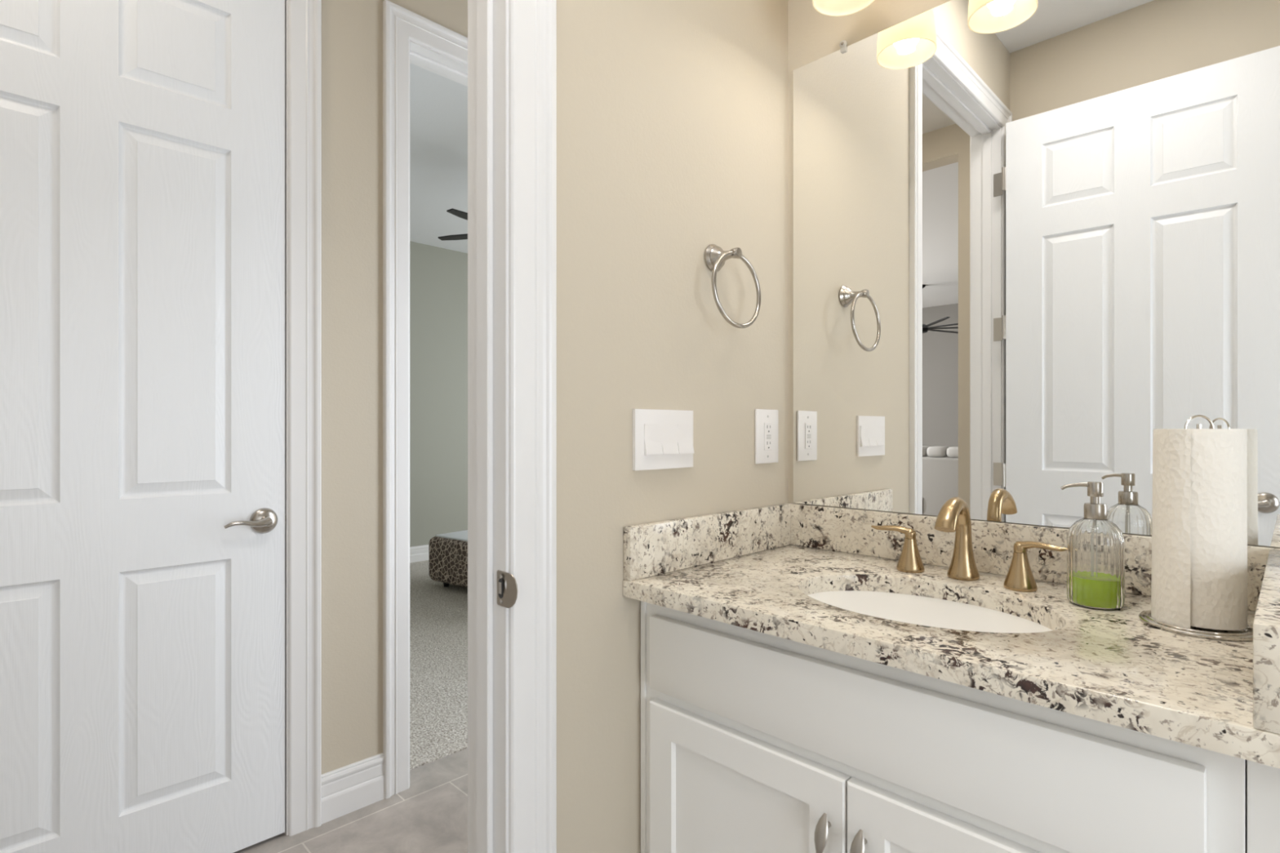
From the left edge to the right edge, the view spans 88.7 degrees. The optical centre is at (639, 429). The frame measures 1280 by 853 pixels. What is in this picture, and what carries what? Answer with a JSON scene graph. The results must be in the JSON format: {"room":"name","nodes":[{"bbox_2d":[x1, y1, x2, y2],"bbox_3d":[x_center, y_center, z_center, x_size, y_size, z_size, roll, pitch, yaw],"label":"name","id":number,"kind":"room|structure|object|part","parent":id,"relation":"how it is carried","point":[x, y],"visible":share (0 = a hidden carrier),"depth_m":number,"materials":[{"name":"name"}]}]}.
{"room":"bathroom","nodes":[
{"label":"bathroom","id":0,"kind":"room"},
{"bbox_2d":[233,560,467,852],"bbox_3d":[0.007,1.222,2.900,6.220,0.106,7.110,0,0,-45],"label":"floor","id":1,"kind":"structure","parent":0,"point":[430,815],"depth_m":2.31,"materials":[{"name":"beige stone"}]},
{"bbox_2d":[428,529,467,587],"bbox_3d":[-0.920,0.976,4.807,1.120,0.384,0.720,0,0,36],"label":"ottoman","id":2,"kind":"object","parent":1,"relation":"on","point":[447,552],"visible":0.2,"depth_m":4.71,"materials":[{"name":"brown fabric"}]},
{"bbox_3d":[-0.920,0.795,4.807,1.030,0.023,0.630,0,0,36],"label":"panel","id":3,"kind":"part","parent":2,"relation":"part of","materials":[{"name":"white fabric"}]},
{"bbox_2d":[640,591,1279,852],"bbox_3d":[0.630,0.747,0.999,0.580,0.854,1.298,0,0,-45],"label":"vanity cabinet","id":4,"kind":"object","parent":1,"relation":"on","point":[752,741],"visible":0.8,"depth_m":0.94,"materials":[{"name":"white paint"}]},
{"bbox_3d":[0.165,0.788,1.111,0.020,0.542,0.402,0,0,-45],"label":"door","id":5,"kind":"part","parent":4,"relation":"part of","materials":[{"name":"white paint"}]},
{"bbox_3d":[0.272,0.635,0.969,0.032,0.129,0.021,0,0,-45],"label":"handle","id":6,"kind":"part","parent":4,"relation":"part of","materials":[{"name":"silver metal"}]},
{"bbox_3d":[0.311,0.635,0.929,0.032,0.129,0.021,0,0,-45],"label":"handle","id":7,"kind":"part","parent":4,"relation":"part of","materials":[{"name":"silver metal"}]},
{"bbox_3d":[0.450,0.788,0.826,0.020,0.542,0.400,0,0,-45],"label":"door","id":8,"kind":"part","parent":4,"relation":"part of","materials":[{"name":"white paint"}]},
{"bbox_2d":[622,502,1279,768],"bbox_3d":[0.631,0.254,1.000,0.578,0.133,1.299,0,0,-45],"label":"countertop","id":9,"kind":"structure","parent":4,"relation":"on","point":[756,569],"depth_m":1.01,"materials":[{"name":"beige stone"}]},
{"bbox_2d":[871,497,1066,591],"bbox_3d":[0.603,0.209,1.244,0.134,0.160,0.359,0,0,-45],"label":"faucet","id":10,"kind":"object","parent":9,"relation":"on","point":[954,516],"visible":0.99,"depth_m":1.25,"materials":[{"name":"gold metal"}]},
{"bbox_3d":[0.525,0.211,1.358,0.089,0.023,0.021,0,0,38],"label":"lever","id":11,"kind":"part","parent":10,"relation":"part of","materials":[{"name":"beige metal"}]},
{"bbox_3d":[0.552,0.256,1.337,0.053,0.066,0.053,0,0,-45],"label":"handle","id":12,"kind":"part","parent":10,"relation":"part of","materials":[{"name":"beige metal"}]},
{"bbox_3d":[0.601,0.209,1.245,0.134,0.160,0.057,0,0,-45],"label":"spout","id":13,"kind":"part","parent":10,"relation":"part of","materials":[{"name":"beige metal"}]},
{"bbox_3d":[0.687,0.256,1.184,0.053,0.066,0.053,0,0,-45],"label":"handle","id":14,"kind":"part","parent":10,"relation":"part of","materials":[{"name":"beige metal"}]},
{"bbox_3d":[0.708,0.211,1.157,0.021,0.023,0.089,0,0,-38],"label":"lever","id":15,"kind":"part","parent":10,"relation":"part of","materials":[{"name":"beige metal"}]},
{"bbox_2d":[1060,481,1124,609],"bbox_3d":[0.747,0.187,1.075,0.078,0.202,0.078,0,0,-26],"label":"soap dispenser","id":16,"kind":"object","parent":9,"relation":"on","point":[1095,544],"visible":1,"depth_m":1.05,"materials":[{"name":"clear glass"}]},
{"bbox_2d":[1066,517,1124,609],"bbox_3d":[0.747,0.212,1.075,0.078,0.152,0.078,0,0,-45],"label":"bottle","id":17,"kind":"object","parent":16,"relation":"attached to","point":[1095,546],"depth_m":1.05,"materials":[{"name":"clear glass"}]},
{"bbox_2d":[1138,414,1253,640],"bbox_3d":[0.818,0.134,0.959,0.141,0.309,0.141,0,0,-45],"label":"paper towel holder","id":18,"kind":"object","parent":9,"relation":"on","point":[1190,632],"visible":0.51,"depth_m":0.92,"materials":[{"name":"silver metal"}]},
{"bbox_2d":[1151,428,1247,630],"bbox_3d":[0.816,0.141,0.958,0.110,0.282,0.107,0,0,-45],"label":"paper towel roll","id":19,"kind":"object","parent":18,"relation":"on","point":[1199,512],"visible":1,"depth_m":0.92,"materials":[{"name":"white paper"}]},
{"bbox_3d":[0.818,0.139,0.959,0.006,0.293,0.006,0,0,-45],"label":"rod","id":20,"kind":"part","parent":18,"relation":"part of","materials":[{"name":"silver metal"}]},
{"bbox_3d":[0.777,0.702,0.527,0.020,0.764,0.422,0,0,-45],"label":"filler panel","id":21,"kind":"part","parent":4,"relation":"part of","materials":[{"name":"white paint"}]},
{"bbox_2d":[321,0,467,773],"bbox_3d":[-0.894,-0.260,2.104,3.580,2.870,0.120,0,0,-45],"label":"wall","id":22,"kind":"structure","parent":0,"point":[352,30],"depth_m":2.02,"materials":[{"name":"beige paint"}]},
{"bbox_2d":[0,0,285,852],"bbox_3d":[-1.322,-0.051,1.579,0.867,2.428,0.089,0,0,-45],"label":"door","id":23,"kind":"structure","parent":22,"relation":"in","point":[143,517],"depth_m":1.65,"materials":[{"name":"white paint"}]},
{"bbox_3d":[-1.068,0.257,1.786,0.026,0.027,0.114,0,0,39],"label":"lever","id":24,"kind":"part","parent":23,"relation":"part of","materials":[{"name":"silver metal"}]},
{"bbox_3d":[-1.048,0.259,1.835,0.072,0.072,0.044,0,0,-45],"label":"handle","id":25,"kind":"part","parent":23,"relation":"part of","materials":[{"name":"silver metal"}]},
{"bbox_2d":[284,0,321,835],"bbox_3d":[-1.365,-0.095,1.620,1.050,2.540,0.140,0,0,-45],"label":"door frame","id":26,"kind":"structure","parent":22,"relation":"attached to","point":[304,16],"depth_m":1.91,"materials":[{"name":"white wood"}]},
{"bbox_2d":[321,752,384,823],"bbox_3d":[-0.884,1.104,2.019,0.193,0.142,0.014,0,0,-45],"label":"baseboard","id":27,"kind":"structure","parent":22,"relation":"attached to","point":[346,789],"depth_m":2.01,"materials":[{"name":"white wood"}]},
{"bbox_2d":[382,0,467,799],"bbox_3d":[-0.489,-0.095,2.493,1.037,2.540,0.140,0,0,-45],"label":"door frame","id":28,"kind":"structure","parent":22,"relation":"attached to","point":[401,25],"depth_m":2.11,"materials":[{"name":"white wood"}]},
{"bbox_2d":[409,241,467,546],"bbox_3d":[-1.831,-0.235,6.003,4.200,2.820,0.120,0,0,-45],"label":"wall","id":29,"kind":"structure","parent":0,"point":[438,276],"depth_m":5.92,"materials":[{"name":"grey paint"}]},
{"bbox_2d":[409,544,428,562],"bbox_3d":[-1.784,1.104,5.956,4.200,0.142,0.014,0,0,-45],"label":"baseboard","id":30,"kind":"structure","parent":29,"relation":"attached to","point":[417,553],"depth_m":5.78,"materials":[{"name":"white wood"}]},
{"bbox_2d":[409,62,467,253],"bbox_3d":[-0.662,-1.720,4.831,4.440,0.150,3.430,0,0,-45],"label":"ceiling","id":31,"kind":"structure","parent":0,"point":[438,104],"depth_m":3.97,"materials":[{"name":"white paint"}]},
{"bbox_2d":[437,208,467,240],"bbox_3d":[-0.818,-1.435,4.243,1.019,0.420,0.997,0,0,-45],"label":"ceiling fan","id":32,"kind":"object","parent":31,"relation":"hanging from","point":[458,213],"visible":0.03,"depth_m":4.32,"materials":[{"name":"black paint"}]},
{"bbox_3d":[-1.127,-1.279,4.348,0.450,0.013,0.075,0,0,14],"label":"blade","id":33,"kind":"part","parent":32,"relation":"part of","materials":[{"name":"black paint"}]},
{"bbox_3d":[-0.993,-1.279,4.016,0.075,0.013,0.450,0,0,32],"label":"blade","id":34,"kind":"part","parent":32,"relation":"part of","materials":[{"name":"black paint"}]},
{"bbox_2d":[556,0,787,852],"bbox_3d":[-0.083,-0.260,1.292,3.580,2.870,0.120,0,0,-45],"label":"wall","id":35,"kind":"structure","parent":0,"point":[672,115],"depth_m":1.29,"materials":[{"name":"beige paint"}]},
{"bbox_2d":[467,0,556,852],"bbox_3d":[-0.562,-0.116,0.797,1.053,2.582,0.144,0,0,-45],"label":"door frame","id":36,"kind":"structure","parent":35,"relation":"attached to","point":[532,24],"depth_m":1.09,"materials":[{"name":"white wood"}]},
{"bbox_3d":[-0.219,0.262,1.071,0.047,0.057,0.007,0,0,36],"label":"strike plate","id":37,"kind":"part","parent":36,"relation":"part of","materials":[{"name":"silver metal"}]},
{"bbox_2d":[632,408,693,470],"bbox_3d":[0.052,0.021,1.330,0.173,0.120,0.016,0,0,-45],"label":"light switch","id":38,"kind":"object","parent":35,"relation":"attached to","point":[662,439],"visible":1,"depth_m":1.31,"materials":[{"name":"white plastic"}]},
{"bbox_2d":[704,244,760,328],"bbox_3d":[0.189,-0.312,1.423,0.169,0.193,0.076,0,0,-45],"label":"towel ring","id":39,"kind":"object","parent":35,"relation":"attached to","point":[715,257],"visible":1,"depth_m":1.42,"materials":[{"name":"silver metal"}]},
{"bbox_3d":[0.187,-0.378,1.425,0.061,0.061,0.072,0,0,-45],"label":"post","id":40,"kind":"part","parent":39,"relation":"part of","materials":[{"name":"silver metal"}]},
{"bbox_2d":[755,408,777,463],"bbox_3d":[0.309,0.018,1.591,0.094,0.131,0.009,0,0,-45],"label":"wall outlet","id":41,"kind":"object","parent":35,"relation":"attached to","point":[766,420],"visible":1,"depth_m":1.58,"materials":[{"name":"white plastic"}]},
{"bbox_2d":[764,422,772,450],"bbox_3d":[0.311,0.018,1.589,0.033,0.067,0.002,0,0,-45],"label":"receptacle","id":42,"kind":"object","parent":41,"relation":"attached to","point":[767,426],"depth_m":1.59,"materials":[{"name":"grey plastic"}]},
{"bbox_2d":[787,0,1279,547],"bbox_3d":[1.232,-0.260,0.894,0.120,2.870,2.540,0,0,-45],"label":"wall","id":43,"kind":"structure","parent":0,"point":[813,35],"depth_m":1.63,"materials":[{"name":"beige paint"}]},
{"bbox_2d":[812,0,875,16],"bbox_3d":[0.616,-1.047,1.264,0.227,0.266,0.600,0,0,-45],"label":"vanity light","id":44,"kind":"object","parent":43,"relation":"attached to","point":[827,7],"visible":1,"depth_m":1.44,"materials":[{"name":"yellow glass"}]},
{"bbox_2d":[785,502,1279,611],"bbox_3d":[0.689,0.238,1.337,0.020,0.101,0.903,0,0,-45],"label":"backsplash","id":45,"kind":"structure","parent":43,"relation":"attached to","point":[845,530],"depth_m":1.33,"materials":[{"name":"beige stone"}]},
{"bbox_2d":[793,0,1279,546],"bbox_3d":[1.101,-0.366,0.927,0.015,1.102,2.030,0,0,-45],"label":"wall mirror","id":46,"kind":"object","parent":43,"relation":"attached to","point":[1033,240],"visible":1,"depth_m":1.27,"materials":[{"name":"clear glass"}]}
]}

